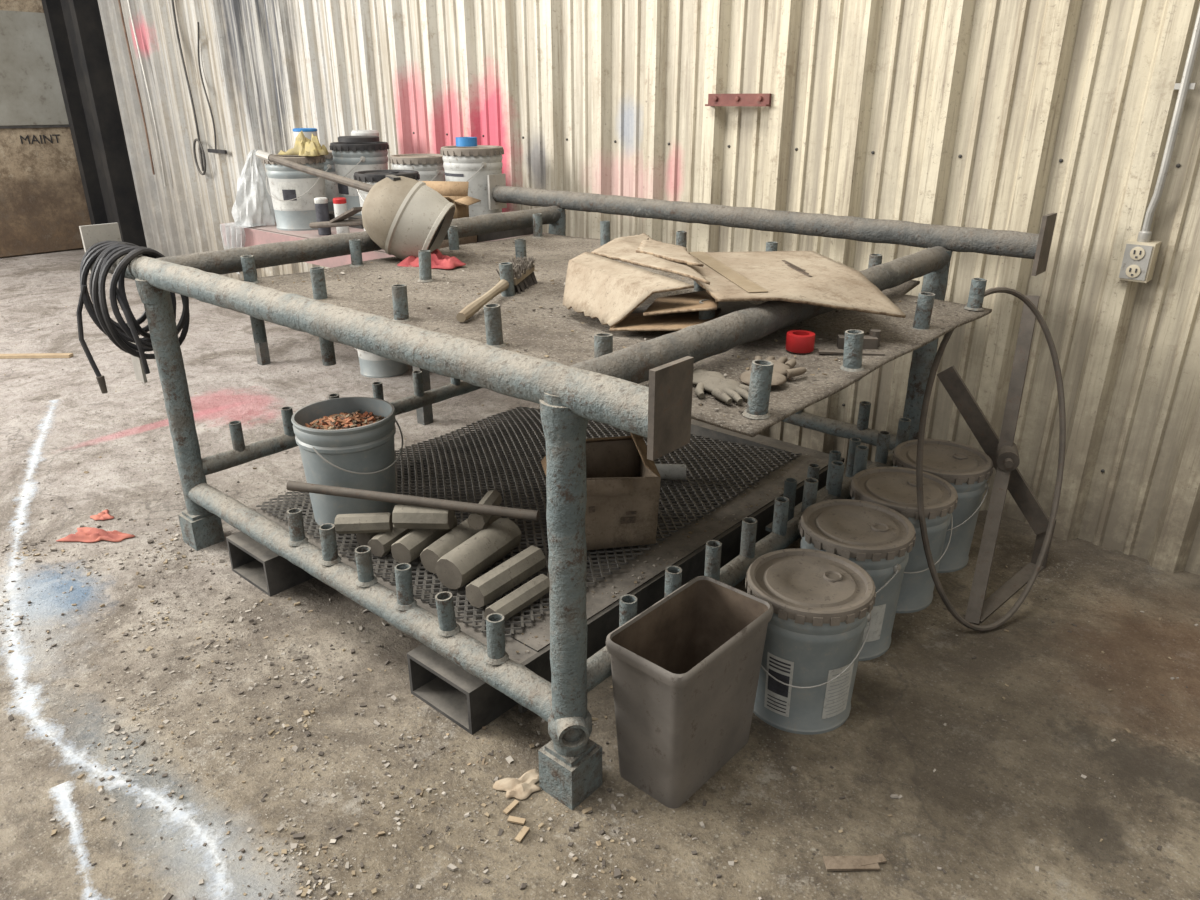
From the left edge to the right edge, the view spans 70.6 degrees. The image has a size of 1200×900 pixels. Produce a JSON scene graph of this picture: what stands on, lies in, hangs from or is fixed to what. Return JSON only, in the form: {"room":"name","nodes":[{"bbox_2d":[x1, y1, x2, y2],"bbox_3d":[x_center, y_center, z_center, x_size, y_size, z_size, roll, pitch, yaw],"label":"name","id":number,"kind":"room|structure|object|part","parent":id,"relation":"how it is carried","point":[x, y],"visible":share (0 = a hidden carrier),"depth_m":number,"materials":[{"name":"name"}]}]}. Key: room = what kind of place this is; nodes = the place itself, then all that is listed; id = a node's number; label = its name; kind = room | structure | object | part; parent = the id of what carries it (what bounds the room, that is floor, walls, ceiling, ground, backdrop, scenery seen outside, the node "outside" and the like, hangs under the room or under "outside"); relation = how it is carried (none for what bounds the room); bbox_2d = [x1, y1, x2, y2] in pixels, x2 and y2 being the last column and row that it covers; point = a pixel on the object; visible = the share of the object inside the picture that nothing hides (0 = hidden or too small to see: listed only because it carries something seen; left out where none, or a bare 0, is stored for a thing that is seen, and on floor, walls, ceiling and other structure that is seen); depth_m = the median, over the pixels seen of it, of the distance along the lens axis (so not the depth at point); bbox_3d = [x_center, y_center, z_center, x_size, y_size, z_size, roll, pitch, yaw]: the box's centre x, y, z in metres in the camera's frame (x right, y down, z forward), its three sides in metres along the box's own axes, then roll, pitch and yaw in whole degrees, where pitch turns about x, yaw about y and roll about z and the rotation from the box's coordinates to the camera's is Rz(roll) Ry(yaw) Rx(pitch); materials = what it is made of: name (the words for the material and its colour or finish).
{"room":"workshop","nodes":[
{"label":"workshop","id":0,"kind":"room"},
{"bbox_2d":[0,248,83,257],"bbox_3d":[-8.764,-3.314,6.194,0.200,4.600,9.050,18,29,37],"label":"wall","id":1,"kind":"structure","parent":0,"point":[76,248],"depth_m":9.56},
{"bbox_2d":[0,125,69,128],"bbox_3d":[-6.357,-3.917,8.676,0.022,1.180,1.620,18,29,37],"label":"trim","id":2,"kind":"structure","parent":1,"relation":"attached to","point":[35,126],"depth_m":9.17,"materials":[{"name":"metal"}]},
{"bbox_2d":[0,0,90,256],"bbox_3d":[-6.643,-3.535,8.537,0.050,3.180,2.630,18,29,37],"label":"door","id":3,"kind":"structure","parent":1,"relation":"in","point":[43,205],"depth_m":9.34,"materials":[{"name":"brown metal"}]},
{"bbox_2d":[0,10,68,125],"bbox_3d":[-6.338,-3.916,8.701,0.020,1.100,1.480,18,29,37],"label":"panel","id":4,"kind":"object","parent":3,"relation":"attached to","point":[30,88],"depth_m":8.98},
{"bbox_2d":[20,134,59,143],"bbox_3d":[-6.091,-3.386,9.239,0.004,0.089,0.389,18,29,37],"label":"maintenance lettering","id":5,"kind":"object","parent":3,"relation":"attached to","point":[56,135],"visible":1,"depth_m":9.23,"materials":[{"name":"black paint"}]},
{"bbox_2d":[0,249,1199,899],"bbox_3d":[-3.626,0.499,3.114,19.000,0.100,9.300,18,29,37],"label":"floor","id":6,"kind":"structure","parent":0,"point":[893,744],"depth_m":2.33,"materials":[{"name":"concrete"}]},
{"bbox_2d":[0,353,72,358],"bbox_3d":[-3.975,-0.596,5.606,0.848,0.020,0.225,-1,22,-2],"label":"wood lath","id":7,"kind":"object","parent":6,"relation":"on","point":[26,355],"visible":1,"depth_m":5.67,"materials":[{"name":"beige wood"}]},
{"bbox_2d":[51,781,108,899],"bbox_3d":[-1.173,0.942,1.908,0.634,0.001,0.213,18,29,37],"label":"paint","id":8,"kind":"object","parent":6,"relation":"on","point":[61,791],"visible":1,"depth_m":2.04,"materials":[{"name":"white paint"}]},
{"bbox_2d":[41,0,146,246],"bbox_3d":[-5.493,-4.398,8.819,0.990,4.600,0.230,18,29,37],"label":"steel column","id":9,"kind":"structure","parent":6,"relation":"on","point":[75,27],"depth_m":9.05,"materials":[{"name":"black metal"}]},
{"bbox_2d":[56,527,134,542],"bbox_3d":[-1.983,0.328,3.355,0.285,0.032,0.119,2,23,6],"label":"scrap","id":10,"kind":"object","parent":6,"relation":"on","point":[84,534],"visible":1,"depth_m":3.33,"materials":[{"name":"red fabric"}]},
{"bbox_2d":[90,509,113,519],"bbox_3d":[-2.062,0.270,3.515,0.108,0.017,0.079,18,29,37],"label":"scrap","id":11,"kind":"object","parent":6,"relation":"on","point":[103,515],"visible":1,"depth_m":3.50,"materials":[{"name":"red fabric"}]},
{"bbox_2d":[1,399,234,899],"bbox_3d":[-1.942,0.379,3.270,4.158,0.001,1.174,18,29,37],"label":"paint","id":12,"kind":"object","parent":6,"relation":"on","point":[16,660],"visible":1,"depth_m":2.40,"materials":[{"name":"white paint"}]},
{"bbox_2d":[0,519,670,899],"bbox_3d":[-1.188,0.681,2.533,3.050,0.015,1.052,18,29,37],"label":"debris","id":13,"kind":"object","parent":6,"relation":"on","point":[617,872],"visible":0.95,"depth_m":2.11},
{"bbox_2d":[222,211,532,425],"bbox_3d":[-1.282,-0.912,5.144,1.870,0.960,1.020,18,29,37],"label":"bench","id":14,"kind":"object","parent":6,"relation":"on","point":[257,235],"visible":0.17,"depth_m":4.74,"materials":[{"name":"metal"}]},
{"bbox_2d":[220,150,275,273],"bbox_3d":[-2.098,-1.427,5.097,0.278,0.712,0.290,18,29,37],"label":"plastic bag","id":15,"kind":"object","parent":14,"relation":"on","point":[253,205],"visible":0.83,"depth_m":5.01,"materials":[{"name":"grey plastic"}]},
{"bbox_2d":[262,154,325,230],"bbox_3d":[-1.765,-1.510,4.963,0.344,0.405,0.345,4,23,10],"label":"pail","id":16,"kind":"object","parent":14,"relation":"on","point":[293,192],"visible":0.66,"depth_m":4.85,"materials":[{"name":"white plastic"}]},
{"bbox_3d":[-1.765,-1.680,4.894,0.344,0.039,0.344,4,23,10],"label":"lid","id":17,"kind":"part","parent":16,"relation":"part of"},
{"bbox_3d":[-1.780,-1.527,4.873,0.342,0.168,0.189,4,23,10],"label":"bail handle","id":18,"kind":"part","parent":16,"relation":"part of","materials":[{"name":"silver metal"}]},
{"bbox_2d":[278,131,328,155],"bbox_3d":[-1.672,-1.761,4.863,0.312,0.133,0.235,18,29,37],"label":"glove","id":19,"kind":"object","parent":16,"relation":"on","point":[303,146],"visible":1,"depth_m":4.84,"materials":[{"name":"fabric"}]},
{"bbox_2d":[286,150,338,210],"bbox_3d":[-1.788,-1.675,5.361,0.344,0.405,0.345,18,29,37],"label":"pail","id":20,"kind":"object","parent":14,"relation":"on","point":[332,192],"visible":0.07,"depth_m":5.26,"materials":[{"name":"grey plastic"}]},
{"bbox_2d":[293,128,317,141],"bbox_3d":[-1.805,-1.907,5.211,0.144,0.130,0.144,18,29,37],"label":"paint can","id":21,"kind":"object","parent":20,"relation":"on","point":[307,132],"visible":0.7,"depth_m":5.14,"materials":[{"name":"plastic"}]},
{"bbox_3d":[-1.788,-1.844,5.292,0.344,0.039,0.344,18,29,37],"label":"lid","id":22,"kind":"part","parent":20,"relation":"part of","materials":[{"name":"plastic"}]},
{"bbox_2d":[314,197,330,234],"bbox_3d":[-1.545,-1.303,4.729,0.072,0.200,0.072,18,29,37],"label":"spray can","id":23,"kind":"object","parent":14,"relation":"on","point":[321,203],"visible":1,"depth_m":4.70,"materials":[{"name":"white paint"}]},
{"bbox_2d":[309,207,362,227],"bbox_3d":[-1.270,-1.147,4.247,0.134,0.192,1.089,-16,27,-34],"label":"scraper","id":24,"kind":"object","parent":14,"relation":"on","point":[339,221],"visible":0.65,"depth_m":4.32,"materials":[{"name":"grey metal"}]},
{"bbox_2d":[333,197,349,233],"bbox_3d":[-1.438,-1.298,4.716,0.072,0.200,0.072,18,29,37],"label":"spray can","id":25,"kind":"object","parent":14,"relation":"on","point":[340,206],"visible":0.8,"depth_m":4.68,"materials":[{"name":"white paint"}]},
{"bbox_2d":[329,142,388,214],"bbox_3d":[-1.440,-1.651,5.145,0.345,0.405,0.344,-7,24,-18],"label":"pail","id":26,"kind":"object","parent":14,"relation":"on","point":[348,158],"visible":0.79,"depth_m":4.99,"materials":[{"name":"white plastic"}]},
{"bbox_3d":[-1.514,-1.687,5.103,0.189,0.168,0.342,-7,24,-18],"label":"bail handle","id":27,"kind":"part","parent":26,"relation":"part of","materials":[{"name":"grey metal"}]},
{"bbox_2d":[338,136,379,142],"bbox_3d":[-1.440,-1.856,5.060,0.240,0.030,0.239,18,29,37],"label":"lid","id":28,"kind":"object","parent":26,"relation":"on","point":[350,139],"visible":1,"depth_m":4.97,"materials":[{"name":"black plastic"}]},
{"bbox_2d":[351,130,378,136],"bbox_3d":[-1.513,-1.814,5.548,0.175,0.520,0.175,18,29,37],"label":"paint can","id":29,"kind":"object","parent":28,"relation":"on","point":[354,132],"visible":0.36,"depth_m":5.39,"materials":[{"name":"plastic"}]},
{"bbox_3d":[-1.440,-1.820,5.075,0.344,0.039,0.344,-7,24,-18],"label":"lid","id":30,"kind":"part","parent":26,"relation":"part of","materials":[{"name":"black plastic"}]},
{"bbox_2d":[353,170,419,230],"bbox_3d":[-1.140,-1.326,4.596,0.344,0.345,0.345,-12,25,-27],"label":"pail","id":31,"kind":"object","parent":14,"relation":"on","point":[372,177],"visible":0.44,"depth_m":4.46,"materials":[{"name":"white paint"}]},
{"bbox_3d":[-1.141,-1.468,4.538,0.344,0.039,0.344,-12,25,-27],"label":"lid","id":32,"kind":"part","parent":31,"relation":"part of","materials":[{"name":"black plastic"}]},
{"bbox_2d":[389,154,445,180],"bbox_3d":[-1.042,-1.514,4.971,0.344,0.405,0.345,18,29,37],"label":"pail","id":33,"kind":"object","parent":14,"relation":"on","point":[430,167],"visible":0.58,"depth_m":4.79,"materials":[{"name":"white paint"}]},
{"bbox_3d":[-1.042,-1.683,4.901,0.344,0.039,0.344,18,29,37],"label":"lid","id":34,"kind":"part","parent":33,"relation":"part of","materials":[{"name":"grey plastic"}]},
{"bbox_3d":[-1.094,-1.537,4.897,0.342,0.168,0.189,18,29,37],"label":"bail handle","id":35,"kind":"part","parent":33,"relation":"part of","materials":[{"name":"silver metal"}]},
{"bbox_2d":[439,235,476,248],"bbox_3d":[-0.838,-1.118,4.383,0.305,0.122,0.285,7,23,17],"label":"carton","id":36,"kind":"object","parent":14,"relation":"on","point":[471,239],"visible":0.02,"depth_m":4.34,"materials":[{"name":"brown cardboard"}]},
{"bbox_2d":[422,181,480,218],"bbox_3d":[-0.836,-1.256,4.305,0.402,0.181,0.323,4,23,9],"label":"carton","id":37,"kind":"object","parent":36,"relation":"on","point":[456,192],"visible":0.34,"depth_m":4.40,"materials":[{"name":"brown cardboard"}]},
{"bbox_2d":[440,145,503,216],"bbox_3d":[-0.698,-1.465,4.695,0.345,0.405,0.344,-12,25,-27],"label":"pail","id":38,"kind":"object","parent":14,"relation":"on","point":[473,164],"visible":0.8,"depth_m":4.54,"materials":[{"name":"white paint"}]},
{"bbox_2d":[455,137,476,146],"bbox_3d":[-0.725,-1.675,4.606,0.116,0.045,0.116,18,29,37],"label":"tape roll","id":39,"kind":"object","parent":38,"relation":"on","point":[460,141],"visible":1,"depth_m":4.56,"materials":[{"name":"plastic"}]},
{"bbox_3d":[-0.697,-1.634,4.625,0.344,0.039,0.344,-12,25,-27],"label":"lid","id":40,"kind":"part","parent":38,"relation":"part of","materials":[{"name":"grey plastic"}]},
{"bbox_3d":[-0.766,-1.496,4.641,0.189,0.168,0.342,-12,25,-27],"label":"bail handle","id":41,"kind":"part","parent":38,"relation":"part of","materials":[{"name":"grey metal"}]},
{"bbox_2d":[355,348,407,377],"bbox_3d":[-1.377,-0.692,5.338,0.344,0.405,0.345,18,29,37],"label":"pail","id":42,"kind":"object","parent":6,"relation":"on","point":[372,365],"visible":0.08,"depth_m":5.27,"materials":[{"name":"white plastic"}]},
{"bbox_2d":[0,435,996,899],"bbox_3d":[-1.341,0.531,2.898,6.209,0.017,1.895,18,29,37],"label":"debris","id":43,"kind":"object","parent":6,"relation":"on","point":[168,896],"visible":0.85,"depth_m":2.34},
{"bbox_2d":[503,799,529,841],"bbox_3d":[-0.200,0.887,2.029,0.045,0.005,0.127,-9,24,-20],"label":"wood","id":44,"kind":"object","parent":6,"relation":"on","point":[512,819],"visible":1,"depth_m":2.03,"materials":[{"name":"beige wood"}]},
{"bbox_2d":[493,768,541,799],"bbox_3d":[-0.200,0.842,2.130,0.130,0.017,0.087,-10,24,-22],"label":"paper scrap","id":45,"kind":"object","parent":6,"relation":"on","point":[521,788],"visible":0.98,"depth_m":2.13,"materials":[{"name":"beige paper"}]},
{"bbox_2d":[226,406,844,734],"bbox_3d":[-0.175,0.215,3.357,1.458,0.241,2.010,18,29,37],"label":"platform","id":46,"kind":"object","parent":6,"relation":"on","point":[505,457],"visible":0.39,"depth_m":3.06,"materials":[{"name":"metal"}]},
{"bbox_2d":[291,397,402,524],"bbox_3d":[-0.874,0.050,2.983,0.351,0.385,0.351,18,29,37],"label":"pail","id":47,"kind":"object","parent":46,"relation":"on","point":[346,442],"visible":0.97,"depth_m":2.88,"materials":[{"name":"grey plastic"}]},
{"bbox_3d":[-0.787,0.004,2.892,0.131,0.115,0.350,16,27,33],"label":"bail handle","id":48,"kind":"part","parent":47,"relation":"part of","materials":[{"name":"grey metal"}]},
{"bbox_2d":[356,533,378,545],"bbox_3d":[-0.757,0.271,2.873,0.063,0.064,0.149,8,24,20],"label":"wood billet","id":49,"kind":"object","parent":46,"relation":"on","point":[362,538],"visible":0.19,"depth_m":2.81,"materials":[{"name":"beige wood"}]},
{"bbox_2d":[368,525,413,556],"bbox_3d":[-0.676,0.275,2.848,0.071,0.069,0.239,10,25,23],"label":"wood billet","id":50,"kind":"object","parent":46,"relation":"on","point":[380,544],"visible":0.42,"depth_m":2.76,"materials":[{"name":"beige wood"}]},
{"bbox_2d":[334,512,392,533],"bbox_3d":[-0.772,0.241,2.774,0.178,0.064,0.060,-1,22,-2],"label":"wood billet","id":51,"kind":"object","parent":50,"relation":"on","point":[360,522],"visible":0.95,"depth_m":2.75,"materials":[{"name":"beige wood"}]},
{"bbox_2d":[391,516,457,563],"bbox_3d":[-0.577,0.284,2.803,0.083,0.084,0.260,10,25,23],"label":"wood billet","id":52,"kind":"object","parent":46,"relation":"on","point":[410,546],"visible":0.57,"depth_m":2.71,"materials":[{"name":"beige wood"}]},
{"bbox_2d":[392,504,454,528],"bbox_3d":[-0.571,0.216,2.745,0.189,0.092,0.084,3,23,8],"label":"wood billet","id":53,"kind":"object","parent":52,"relation":"on","point":[404,516],"visible":0.88,"depth_m":2.71,"materials":[{"name":"beige wood"}]},
{"bbox_2d":[420,515,500,573],"bbox_3d":[-0.451,0.289,2.787,0.090,0.090,0.341,11,25,24],"label":"wood billet","id":54,"kind":"object","parent":46,"relation":"on","point":[430,555],"visible":0.44,"depth_m":2.68,"materials":[{"name":"beige wood"}]},
{"bbox_2d":[435,518,521,588],"bbox_3d":[-0.379,0.322,2.679,0.110,0.108,0.311,12,25,27],"label":"wood billet","id":55,"kind":"object","parent":46,"relation":"on","point":[462,564],"visible":1,"depth_m":2.61,"materials":[{"name":"beige wood"}]},
{"bbox_2d":[467,490,501,529],"bbox_3d":[-0.377,0.195,2.786,0.062,0.063,0.184,4,23,11],"label":"wood billet","id":56,"kind":"object","parent":55,"relation":"on","point":[476,521],"visible":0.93,"depth_m":2.73,"materials":[{"name":"beige wood"}]},
{"bbox_2d":[286,480,538,520],"bbox_3d":[-0.614,0.162,2.733,0.862,0.048,0.033,5,23,12],"label":"rod","id":57,"kind":"object","parent":56,"relation":"on","point":[526,514],"visible":1,"depth_m":2.72,"materials":[{"name":"grey metal"}]},
{"bbox_2d":[466,546,545,607],"bbox_3d":[-0.283,0.382,2.574,0.078,0.080,0.281,15,27,33],"label":"wood billet","id":58,"kind":"object","parent":46,"relation":"on","point":[480,592],"visible":1,"depth_m":2.53,"materials":[{"name":"beige wood"}]},
{"bbox_2d":[484,574,549,620],"bbox_3d":[-0.235,0.435,2.472,0.064,0.061,0.230,16,27,34],"label":"wood billet","id":59,"kind":"object","parent":46,"relation":"on","point":[531,591],"visible":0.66,"depth_m":2.45,"materials":[{"name":"beige wood"}]},
{"bbox_2d":[541,433,660,549],"bbox_3d":[-0.002,0.130,2.829,0.357,0.332,0.283,-4,23,-10],"label":"open cardboard box","id":60,"kind":"object","parent":46,"relation":"on","point":[623,485],"visible":0.56,"depth_m":2.77,"materials":[{"name":"brown cardboard"}]},
{"bbox_2d":[505,454,822,652],"bbox_3d":[0.324,0.285,2.961,0.148,0.010,1.792,18,29,37],"label":"debris","id":61,"kind":"object","parent":46,"relation":"on","point":[690,532],"visible":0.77,"depth_m":2.81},
{"bbox_2d":[655,464,685,479],"bbox_3d":[0.175,0.083,3.311,0.320,0.060,0.060,1,22,2],"label":"rolled paper","id":62,"kind":"object","parent":46,"relation":"on","point":[666,471],"visible":0.46,"depth_m":3.28,"materials":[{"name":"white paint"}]},
{"bbox_2d":[388,707,735,897],"bbox_3d":[-0.140,0.858,2.108,1.009,0.012,0.478,18,29,37],"label":"chips","id":63,"kind":"object","parent":6,"relation":"on","point":[509,759],"visible":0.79,"depth_m":2.06,"materials":[{"name":"brown wood"}]},
{"bbox_2d":[79,174,1056,809],"bbox_3d":[-0.190,-0.278,3.243,2.784,1.240,2.185,18,29,37],"label":"rack","id":64,"kind":"object","parent":6,"relation":"on","point":[645,388],"visible":0.79,"depth_m":2.52,"materials":[{"name":"grey metal"}]},
{"bbox_2d":[76,240,189,393],"bbox_3d":[-1.695,-0.481,3.136,0.375,0.548,0.309,14,26,31],"label":"coiled cable","id":65,"kind":"object","parent":64,"relation":"hanging from","point":[104,254],"visible":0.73,"depth_m":3.03,"materials":[{"name":"black rubber"}]},
{"bbox_2d":[256,150,372,192],"bbox_3d":[-1.382,-1.374,4.211,0.048,0.166,1.450,-20,30,-39],"label":"bar","id":66,"kind":"object","parent":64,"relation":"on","point":[261,154],"visible":0.87,"depth_m":4.22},
{"bbox_2d":[362,175,455,259],"bbox_3d":[-0.779,-0.932,3.471,0.376,0.369,0.324,-1,22,-3],"label":"bucket","id":67,"kind":"object","parent":64,"relation":"on","point":[404,216],"visible":0.86,"depth_m":3.34,"materials":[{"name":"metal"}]},
{"bbox_2d":[397,249,465,268],"bbox_3d":[-0.668,-0.771,3.402,0.260,0.058,0.240,18,29,37],"label":"rag","id":68,"kind":"object","parent":64,"relation":"on","point":[438,261],"visible":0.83,"depth_m":3.38,"materials":[{"name":"fabric"}]},
{"bbox_2d":[456,256,536,321],"bbox_3d":[-0.335,-0.533,2.781,0.100,0.097,0.656,5,23,11],"label":"scrub brush","id":69,"kind":"object","parent":64,"relation":"on","point":[523,270],"visible":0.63,"depth_m":2.88,"materials":[{"name":"brown wood"}]},
{"bbox_3d":[0.020,-0.561,2.989,2.245,0.024,1.700,18,29,37],"label":"tabletop plate","id":70,"kind":"part","parent":64,"relation":"part of","materials":[{"name":"grey metal"}]},
{"bbox_2d":[266,242,969,415],"bbox_3d":[-0.072,-0.525,2.880,2.150,0.010,1.377,18,29,37],"label":"debris","id":71,"kind":"object","parent":64,"relation":"on","point":[550,316],"visible":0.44,"depth_m":2.66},
{"bbox_2d":[693,369,748,403],"bbox_3d":[0.258,-0.148,1.936,0.129,0.032,0.226,-11,25,-25],"label":"glove","id":72,"kind":"object","parent":64,"relation":"on","point":[721,388],"visible":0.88,"depth_m":1.90,"materials":[{"name":"beige fabric"}]},
{"bbox_2d":[563,233,905,330],"bbox_3d":[0.415,-0.516,2.623,1.086,0.168,0.869,13,26,28],"label":"cardboard sheets","id":73,"kind":"object","parent":64,"relation":"on","point":[608,290],"visible":0.98,"depth_m":2.46,"materials":[{"name":"cardboard"}]},
{"bbox_3d":[0.111,-0.626,2.719,0.259,0.026,1.014,-3,23,-7],"label":"panel","id":74,"kind":"part","parent":73,"relation":"part of","materials":[{"name":"cardboard"}]},
{"bbox_3d":[0.513,-0.508,2.566,0.891,0.065,0.849,18,29,37],"label":"panel","id":75,"kind":"part","parent":73,"relation":"part of","materials":[{"name":"cardboard"}]},
{"bbox_2d":[740,356,806,385],"bbox_3d":[0.419,-0.190,2.039,0.141,0.032,0.248,8,24,19],"label":"glove","id":76,"kind":"object","parent":64,"relation":"on","point":[782,368],"visible":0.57,"depth_m":2.02,"materials":[{"name":"beige fabric"}]},
{"bbox_2d":[785,330,814,352],"bbox_3d":[0.531,-0.288,2.249,0.074,0.044,0.074,18,29,37],"label":"tape roll","id":77,"kind":"object","parent":64,"relation":"on","point":[797,341],"visible":1,"depth_m":2.22,"materials":[{"name":"red plastic"}]},
{"bbox_2d":[818,329,884,355],"bbox_3d":[0.663,-0.287,2.248,0.168,0.045,0.116,3,23,8],"label":"clip","id":78,"kind":"object","parent":64,"relation":"on","point":[871,341],"visible":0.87,"depth_m":2.25,"materials":[{"name":"grey metal"}]},
{"bbox_2d":[1,306,1173,899],"bbox_3d":[-1.647,0.049,4.068,8.596,0.014,3.120,18,29,37],"label":"debris","id":79,"kind":"object","parent":6,"relation":"on","point":[54,831],"visible":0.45,"depth_m":2.62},
{"bbox_2d":[606,576,773,807],"bbox_3d":[0.226,0.613,2.159,0.241,0.420,0.411,19,29,38],"label":"trash can","id":80,"kind":"object","parent":6,"relation":"on","point":[685,668],"visible":1,"depth_m":2.09,"materials":[{"name":"plastic"}]},
{"bbox_2d":[745,548,875,734],"bbox_3d":[0.570,0.533,2.371,0.344,0.405,0.345,8,24,19],"label":"pail","id":81,"kind":"object","parent":6,"relation":"on","point":[823,602],"visible":0.88,"depth_m":2.26,"materials":[{"name":"grey plastic"}]},
{"bbox_3d":[0.570,0.364,2.302,0.344,0.039,0.344,8,24,19],"label":"lid","id":82,"kind":"part","parent":81,"relation":"part of","materials":[{"name":"beige plastic"}]},
{"bbox_3d":[0.542,0.515,2.285,0.342,0.168,0.189,8,24,19],"label":"bail handle","id":83,"kind":"part","parent":81,"relation":"part of","materials":[{"name":"silver metal"}]},
{"bbox_2d":[823,854,886,870],"bbox_3d":[0.578,0.933,1.917,0.143,0.010,0.039,-1,22,-4],"label":"scrap","id":84,"kind":"object","parent":6,"relation":"on","point":[832,863],"visible":1,"depth_m":1.91,"materials":[{"name":"wood"}]},
{"bbox_2d":[799,499,915,660],"bbox_3d":[0.787,0.408,2.674,0.345,0.405,0.344,-14,26,-31],"label":"pail","id":85,"kind":"object","parent":6,"relation":"on","point":[879,539],"visible":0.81,"depth_m":2.56,"materials":[{"name":"grey plastic"}]},
{"bbox_3d":[0.723,0.379,2.615,0.189,0.168,0.342,-14,26,-31],"label":"bail handle","id":86,"kind":"part","parent":85,"relation":"part of","materials":[{"name":"silver metal"}]},
{"bbox_3d":[0.788,0.239,2.604,0.344,0.039,0.344,-14,26,-31],"label":"lid","id":87,"kind":"part","parent":85,"relation":"part of","materials":[{"name":"grey plastic"}]},
{"bbox_2d":[849,467,957,612],"bbox_3d":[1.018,0.307,2.918,0.344,0.405,0.345,0,22,1],"label":"pail","id":88,"kind":"object","parent":6,"relation":"on","point":[894,488],"visible":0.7,"depth_m":2.81,"materials":[{"name":"grey plastic"}]},
{"bbox_3d":[1.018,0.138,2.849,0.344,0.039,0.344,0,22,1],"label":"lid","id":89,"kind":"part","parent":88,"relation":"part of","materials":[{"name":"grey plastic"}]},
{"bbox_3d":[1.016,0.291,2.827,0.342,0.168,0.189,0,22,1],"label":"bail handle","id":90,"kind":"part","parent":88,"relation":"part of","materials":[{"name":"silver metal"}]},
{"bbox_2d":[654,544,1199,899],"bbox_3d":[1.078,0.800,2.248,1.304,0.010,2.290,18,29,37],"label":"debris","id":91,"kind":"object","parent":6,"relation":"on","point":[1159,847],"visible":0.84,"depth_m":2.15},
{"bbox_2d":[892,439,993,572],"bbox_3d":[1.247,0.207,3.162,0.344,0.405,0.345,13,26,28],"label":"pail","id":92,"kind":"object","parent":6,"relation":"on","point":[968,469],"visible":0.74,"depth_m":3.05,"materials":[{"name":"grey plastic"}]},
{"bbox_3d":[1.207,0.186,3.082,0.342,0.168,0.189,13,26,28],"label":"bail handle","id":93,"kind":"part","parent":92,"relation":"part of","materials":[{"name":"grey metal"}]},
{"bbox_3d":[1.247,0.037,3.093,0.344,0.039,0.344,13,26,28],"label":"lid","id":94,"kind":"part","parent":92,"relation":"part of","materials":[{"name":"grey plastic"}]},
{"bbox_2d":[916,287,1065,631],"bbox_3d":[1.287,0.024,2.779,0.407,1.029,0.640,18,29,37],"label":"hoop","id":95,"kind":"object","parent":6,"relation":"on","point":[1062,415],"visible":0.91,"depth_m":2.77},
{"bbox_2d":[937,295,1056,624],"bbox_3d":[1.440,0.014,2.905,0.425,0.971,0.664,1,22,3],"label":"stand","id":96,"kind":"object","parent":6,"relation":"on","point":[1003,452],"visible":0.94,"depth_m":2.99,"materials":[{"name":"grey metal"}]},
{"bbox_2d":[98,0,1199,574],"bbox_3d":[-0.455,-2.622,4.518,15.514,4.600,0.067,20,30,40],"label":"wall","id":97,"kind":"structure","parent":0,"point":[1014,88],"depth_m":3.56,"materials":[{"name":"beige metal"}]},
{"bbox_2d":[118,0,154,174],"bbox_3d":[-4.534,-3.956,8.142,0.100,2.502,0.042,18,29,37],"label":"hanging cord","id":98,"kind":"object","parent":97,"relation":"hanging from","point":[119,2],"visible":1,"depth_m":8.27,"materials":[{"name":"rubber"}]},
{"bbox_2d":[127,0,165,186],"bbox_3d":[-4.354,-3.843,8.001,0.140,2.603,0.042,18,29,37],"label":"hanging cord","id":99,"kind":"object","parent":97,"relation":"hanging from","point":[129,6],"visible":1,"depth_m":8.12,"materials":[{"name":"white plastic"}]},
{"bbox_2d":[171,0,205,174],"bbox_3d":[-3.639,-3.419,7.416,0.220,1.942,0.045,18,29,37],"label":"hanging cord","id":100,"kind":"object","parent":97,"relation":"hanging from","point":[201,149],"visible":1,"depth_m":7.56,"materials":[{"name":"rubber"}]},
{"bbox_2d":[197,22,216,148],"bbox_3d":[-3.386,-3.113,7.281,0.136,1.006,0.038,18,29,37],"label":"hanging cord","id":101,"kind":"object","parent":97,"relation":"hanging from","point":[197,22],"visible":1,"depth_m":7.29,"materials":[{"name":"rubber"}]},
{"bbox_2d":[207,149,226,153],"bbox_3d":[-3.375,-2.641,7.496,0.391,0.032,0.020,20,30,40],"label":"wall hook","id":102,"kind":"object","parent":97,"relation":"attached to","point":[209,150],"visible":1,"depth_m":7.49,"materials":[{"name":"grey metal"}]},
{"bbox_2d":[705,93,770,105],"bbox_3d":[0.612,-1.560,3.779,0.330,0.052,0.036,20,30,40],"label":"hook rail","id":103,"kind":"object","parent":97,"relation":"attached to","point":[764,99],"visible":1,"depth_m":3.77,"materials":[{"name":"red metal"}]},
{"bbox_2d":[413,132,1180,472],"bbox_3d":[0.469,-1.579,4.022,4.720,2.464,0.007,20,30,40],"label":"screws","id":104,"kind":"object","parent":97,"relation":"attached to","point":[1178,165],"visible":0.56,"depth_m":3.49,"materials":[{"name":"metal"}]},
{"bbox_2d":[1117,4,1199,282],"bbox_3d":[1.847,-2.144,2.291,0.090,3.365,0.094,20,30,40],"label":"electrical outlet","id":105,"kind":"object","parent":97,"relation":"attached to","point":[1139,257],"visible":1,"depth_m":2.83,"materials":[{"name":"white plastic"}]}
]}

